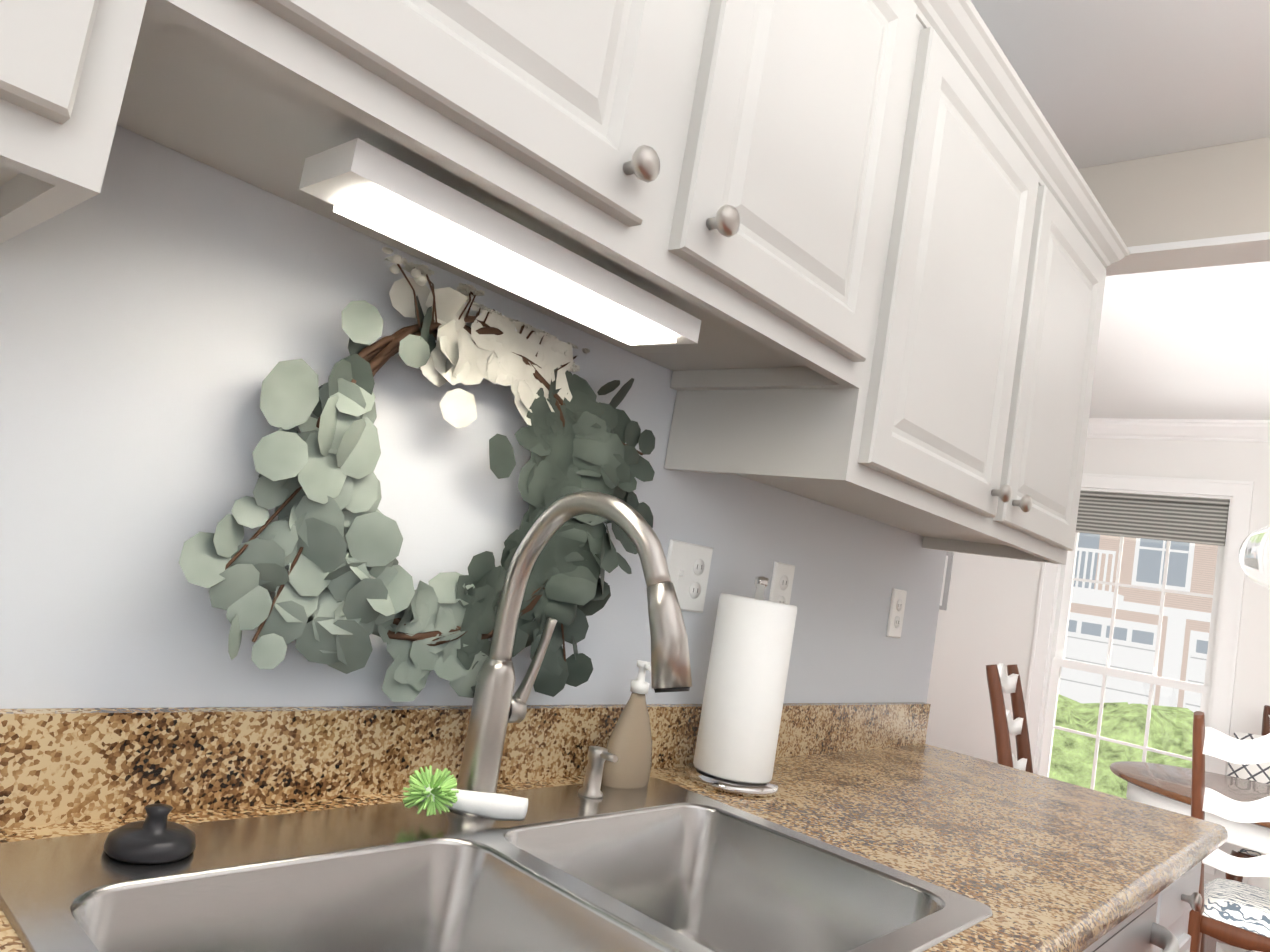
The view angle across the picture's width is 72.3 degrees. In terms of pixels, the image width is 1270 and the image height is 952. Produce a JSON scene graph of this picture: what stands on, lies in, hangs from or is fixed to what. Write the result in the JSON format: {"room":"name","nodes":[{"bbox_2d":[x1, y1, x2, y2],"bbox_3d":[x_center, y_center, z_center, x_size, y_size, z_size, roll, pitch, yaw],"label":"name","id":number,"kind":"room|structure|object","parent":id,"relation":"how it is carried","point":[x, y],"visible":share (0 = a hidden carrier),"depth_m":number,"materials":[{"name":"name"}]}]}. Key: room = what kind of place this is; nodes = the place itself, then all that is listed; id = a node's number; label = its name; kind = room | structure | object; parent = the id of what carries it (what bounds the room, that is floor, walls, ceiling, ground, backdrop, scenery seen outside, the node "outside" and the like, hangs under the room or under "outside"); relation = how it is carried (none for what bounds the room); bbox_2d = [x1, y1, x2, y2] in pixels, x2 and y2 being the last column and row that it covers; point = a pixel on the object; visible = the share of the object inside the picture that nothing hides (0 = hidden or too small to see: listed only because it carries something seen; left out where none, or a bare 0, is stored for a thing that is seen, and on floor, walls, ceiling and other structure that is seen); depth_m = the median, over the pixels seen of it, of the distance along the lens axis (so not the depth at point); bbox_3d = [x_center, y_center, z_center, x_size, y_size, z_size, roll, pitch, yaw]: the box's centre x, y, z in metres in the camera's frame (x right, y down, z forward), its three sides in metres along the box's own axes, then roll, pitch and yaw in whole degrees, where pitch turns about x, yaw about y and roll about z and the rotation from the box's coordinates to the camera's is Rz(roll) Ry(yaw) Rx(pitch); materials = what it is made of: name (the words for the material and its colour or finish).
{"room":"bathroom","nodes":[
{"label":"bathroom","id":0,"kind":"room"},
{"bbox_2d":[0,125,946,708],"bbox_3d":[-0.623,-0.066,0.768,0.120,2.540,4.180,4,-8,42],"label":"wall","id":1,"kind":"structure","parent":0,"point":[164,311],"depth_m":0.90,"materials":[{"name":"grey paint"}]},
{"bbox_2d":[0,0,191,243],"bbox_3d":[-0.562,-0.612,0.438,0.348,0.717,0.601,4,-8,42],"label":"upper cabinet","id":2,"kind":"object","parent":1,"relation":"attached to","point":[72,72],"depth_m":0.51,"materials":[{"name":"paint"}]},
{"bbox_2d":[178,247,654,701],"bbox_3d":[-0.195,0.035,1.050,0.099,0.481,0.652,4,-8,42],"label":"wreath","id":3,"kind":"object","parent":1,"relation":"attached to","point":[343,586],"visible":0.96,"depth_m":0.99,"materials":[{"name":"green plant"}]},
{"bbox_2d":[160,0,943,379],"bbox_3d":[-0.052,-0.532,1.003,0.348,0.588,0.924,4,-8,42],"label":"upper cabinet","id":4,"kind":"object","parent":1,"relation":"attached to","point":[876,246],"depth_m":0.89,"materials":[{"name":"paint"}]},
{"bbox_2d":[299,138,700,346],"bbox_3d":[-0.104,-0.208,0.874,0.085,0.036,0.450,4,-8,42],"label":"under-cabinet light","id":5,"kind":"object","parent":4,"relation":"attached to","point":[360,181],"visible":1,"depth_m":0.80,"materials":[{"name":"white plastic"}]},
{"bbox_2d":[666,539,712,612],"bbox_3d":[0.092,0.171,1.467,0.015,0.114,0.116,4,-8,42],"label":"outlet","id":6,"kind":"object","parent":1,"relation":"attached to","point":[688,564],"visible":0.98,"depth_m":1.47,"materials":[{"name":"white plastic"}]},
{"bbox_2d":[769,561,794,604],"bbox_3d":[0.284,0.227,1.688,0.008,0.114,0.070,4,-8,42],"label":"electrical outlet plate","id":7,"kind":"object","parent":1,"relation":"attached to","point":[782,582],"visible":0.71,"depth_m":1.68,"materials":[{"name":"white plastic"}]},
{"bbox_2d":[665,0,1123,559],"bbox_3d":[0.577,-0.286,1.711,0.348,0.717,1.030,4,-8,42],"label":"upper cabinet","id":8,"kind":"object","parent":1,"relation":"attached to","point":[975,436],"depth_m":1.44,"materials":[{"name":"paint"}]},
{"bbox_2d":[886,588,906,637],"bbox_3d":[0.623,0.327,2.067,0.008,0.114,0.070,4,-8,42],"label":"outlet","id":9,"kind":"object","parent":1,"relation":"attached to","point":[896,613],"visible":1,"depth_m":2.06,"materials":[{"name":"white plastic"}]},
{"bbox_2d":[925,438,1269,883],"bbox_3d":[3.645,1.015,4.172,5.740,2.540,0.160,4,-8,42],"label":"wall","id":10,"kind":"structure","parent":0,"point":[987,616],"depth_m":5.25,"materials":[{"name":"white paint"}]},
{"bbox_2d":[939,552,953,609],"bbox_3d":[1.874,0.666,5.723,0.400,0.375,0.021,4,-8,42],"label":"picture frame","id":11,"kind":"object","parent":10,"relation":"attached to","point":[946,581],"visible":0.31,"depth_m":5.59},
{"bbox_2d":[1025,473,1253,874],"bbox_3d":[2.791,1.013,4.900,1.030,2.034,0.205,4,-8,42],"label":"window","id":12,"kind":"structure","parent":10,"relation":"in","point":[1049,661],"depth_m":4.90,"materials":[{"name":"paint"}]},
{"bbox_2d":[1076,491,1229,545],"bbox_3d":[2.903,0.232,4.957,0.792,0.250,0.037,4,-8,42],"label":"window blind","id":13,"kind":"object","parent":12,"relation":"attached to","point":[1182,519],"visible":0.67,"depth_m":4.92,"materials":[{"name":"white plastic"}]},
{"bbox_2d":[1087,418,1269,441],"bbox_3d":[3.769,-0.205,4.205,5.500,0.100,0.085,4,-8,42],"label":"crown molding","id":14,"kind":"structure","parent":10,"relation":"attached to","point":[1215,430],"depth_m":4.82,"materials":[{"name":"paint"}]},
{"bbox_2d":[970,0,1269,419],"bbox_3d":[1.357,-0.998,1.503,5.900,0.100,7.900,4,-8,42],"label":"ceiling","id":15,"kind":"structure","parent":0,"point":[1108,81],"depth_m":2.19,"materials":[{"name":"paint"}]},
{"bbox_2d":[1078,137,1269,275],"bbox_3d":[1.790,-0.681,2.004,5.500,0.274,0.140,4,-8,42],"label":"ceiling beam","id":16,"kind":"structure","parent":15,"relation":"attached to","point":[1203,207],"depth_m":2.25,"materials":[{"name":"paint"}]},
{"bbox_2d":[1239,526,1269,588],"bbox_3d":[2.650,-0.023,3.443,0.370,0.984,0.370,4,-8,42],"label":"pendant light","id":17,"kind":"object","parent":15,"relation":"hanging from","point":[1254,555],"visible":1,"depth_m":3.39,"materials":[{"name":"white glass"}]},
{"bbox_2d":[1205,935,1251,951],"bbox_3d":[0.914,1.591,1.236,5.900,0.100,7.900,4,-8,42],"label":"floor","id":18,"kind":"structure","parent":0,"point":[1210,943],"depth_m":3.91,"materials":[{"name":"brown wood"}]},
{"bbox_2d":[986,663,1032,772],"bbox_3d":[1.777,1.385,3.608,0.643,1.091,0.587,6,-7,34],"label":"chair","id":19,"kind":"object","parent":18,"relation":"on","point":[1000,683],"visible":0.21,"depth_m":3.83,"materials":[{"name":"brown wood"}]},
{"bbox_2d":[1153,883,1172,951],"bbox_3d":[0.340,1.008,1.351,0.629,0.874,0.696,4,-8,42],"label":"base cabinet","id":20,"kind":"object","parent":18,"relation":"on","point":[1165,898],"depth_m":1.47,"materials":[{"name":"paint"}]},
{"bbox_2d":[1083,894,1179,951],"bbox_3d":[0.379,1.006,1.316,0.638,0.860,0.604,4,-8,42],"label":"dishwasher","id":21,"kind":"object","parent":20,"relation":"in","point":[1140,929],"visible":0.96,"depth_m":1.30,"materials":[{"name":"silver metal"}]},
{"bbox_2d":[1169,862,1201,951],"bbox_3d":[0.699,1.111,1.752,0.629,0.874,0.482,4,-8,42],"label":"base cabinet","id":22,"kind":"object","parent":18,"relation":"on","point":[1179,899],"depth_m":1.61,"materials":[{"name":"paint"}]},
{"bbox_2d":[0,702,1227,951],"bbox_3d":[-0.070,0.366,0.829,0.658,0.139,3.155,4,-8,42],"label":"countertop","id":23,"kind":"structure","parent":22,"relation":"on","point":[1034,862],"depth_m":1.14,"materials":[{"name":"stone"}]},
{"bbox_2d":[0,777,992,951],"bbox_3d":[-0.081,0.496,0.834,0.522,0.208,0.868,4,-8,42],"label":"sink","id":24,"kind":"object","parent":23,"relation":"in","point":[656,865],"visible":0.96,"depth_m":0.88,"materials":[{"name":"silver metal"}]},
{"bbox_2d":[103,804,195,864],"bbox_3d":[-0.418,0.305,0.756,0.072,0.038,0.071,4,-8,42],"label":"stopper","id":25,"kind":"object","parent":24,"relation":"on","point":[155,836],"visible":1,"depth_m":0.74,"materials":[{"name":"black rubber"}]},
{"bbox_2d":[403,765,527,820],"bbox_3d":[-0.191,0.354,0.972,0.076,0.055,0.137,4,-8,42],"label":"dish brush","id":26,"kind":"object","parent":24,"relation":"on","point":[438,791],"visible":0.98,"depth_m":0.96,"materials":[{"name":"white plastic"}]},
{"bbox_2d":[578,746,617,798],"bbox_3d":[-0.047,0.398,1.166,0.055,0.064,0.033,4,-8,42],"label":"soap dispenser","id":27,"kind":"object","parent":24,"relation":"on","point":[598,756],"visible":1,"depth_m":1.16,"materials":[{"name":"silver metal"}]},
{"bbox_2d":[450,491,691,816],"bbox_3d":[-0.059,0.211,0.977,0.296,0.388,0.097,4,-8,42],"label":"faucet","id":28,"kind":"object","parent":23,"relation":"on","point":[497,706],"visible":0.9,"depth_m":1.01,"materials":[{"name":"silver metal"}]},
{"bbox_2d":[601,660,651,788],"bbox_3d":[-0.002,0.361,1.271,0.057,0.181,0.091,4,-8,42],"label":"soap bottle","id":29,"kind":"object","parent":23,"relation":"on","point":[629,744],"visible":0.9,"depth_m":1.25,"materials":[{"name":"beige"}]},
{"bbox_2d":[684,576,796,796],"bbox_3d":[0.182,0.329,1.416,0.154,0.335,0.154,4,-8,42],"label":"paper towel holder","id":30,"kind":"object","parent":23,"relation":"on","point":[741,714],"visible":1,"depth_m":1.36,"materials":[{"name":"white paper"}]},
{"bbox_2d":[1109,761,1269,951],"bbox_3d":[2.421,1.618,3.255,1.212,0.760,1.212,4,-8,42],"label":"dining table","id":31,"kind":"object","parent":18,"relation":"on","point":[1165,787],"visible":0.62,"depth_m":3.31,"materials":[{"name":"brown wood"}]},
{"bbox_2d":[1187,711,1269,951],"bbox_3d":[2.037,1.339,2.731,0.590,1.091,0.646,4,-8,42],"label":"chair","id":32,"kind":"object","parent":18,"relation":"on","point":[1234,913],"visible":0.79,"depth_m":2.69,"materials":[{"name":"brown wood"}]},
{"bbox_2d":[1225,705,1269,946],"bbox_3d":[3.007,1.617,3.819,0.589,1.091,0.671,4,-8,42],"label":"chair","id":33,"kind":"object","parent":18,"relation":"on","point":[1244,853],"visible":0.19,"depth_m":3.76,"materials":[{"name":"brown wood"}]},
{"bbox_2d":[1227,732,1269,783],"bbox_3d":[2.966,1.411,3.982,0.421,0.392,0.226,4,-8,42],"label":"pillow","id":34,"kind":"object","parent":33,"relation":"on","point":[1259,772],"visible":0.21,"depth_m":4.02,"materials":[{"name":"fabric"}]},
{"label":"outside","id":35,"kind":"structure","parent":0,"visible":0},
{"bbox_3d":[7.533,4.517,12.940,32.000,0.150,18.800,4,-8,42],"label":"ground","id":36,"kind":"structure","parent":35,"visible":0},
{"bbox_2d":[1049,694,1193,798],"bbox_3d":[4.133,3.037,8.749,12.960,2.100,3.202,4,-8,42],"label":"hedge","id":37,"kind":"object","parent":36,"relation":"on","point":[1108,761],"depth_m":7.67,"materials":[{"name":"green plant"}]},
{"bbox_2d":[1059,533,1217,712],"bbox_3d":[14.359,1.178,19.914,28.280,11.000,1.700,4,-8,42],"label":"building","id":38,"kind":"structure","parent":36,"relation":"on","point":[1094,690],"depth_m":21.44,"materials":[{"name":"white"}]}
]}

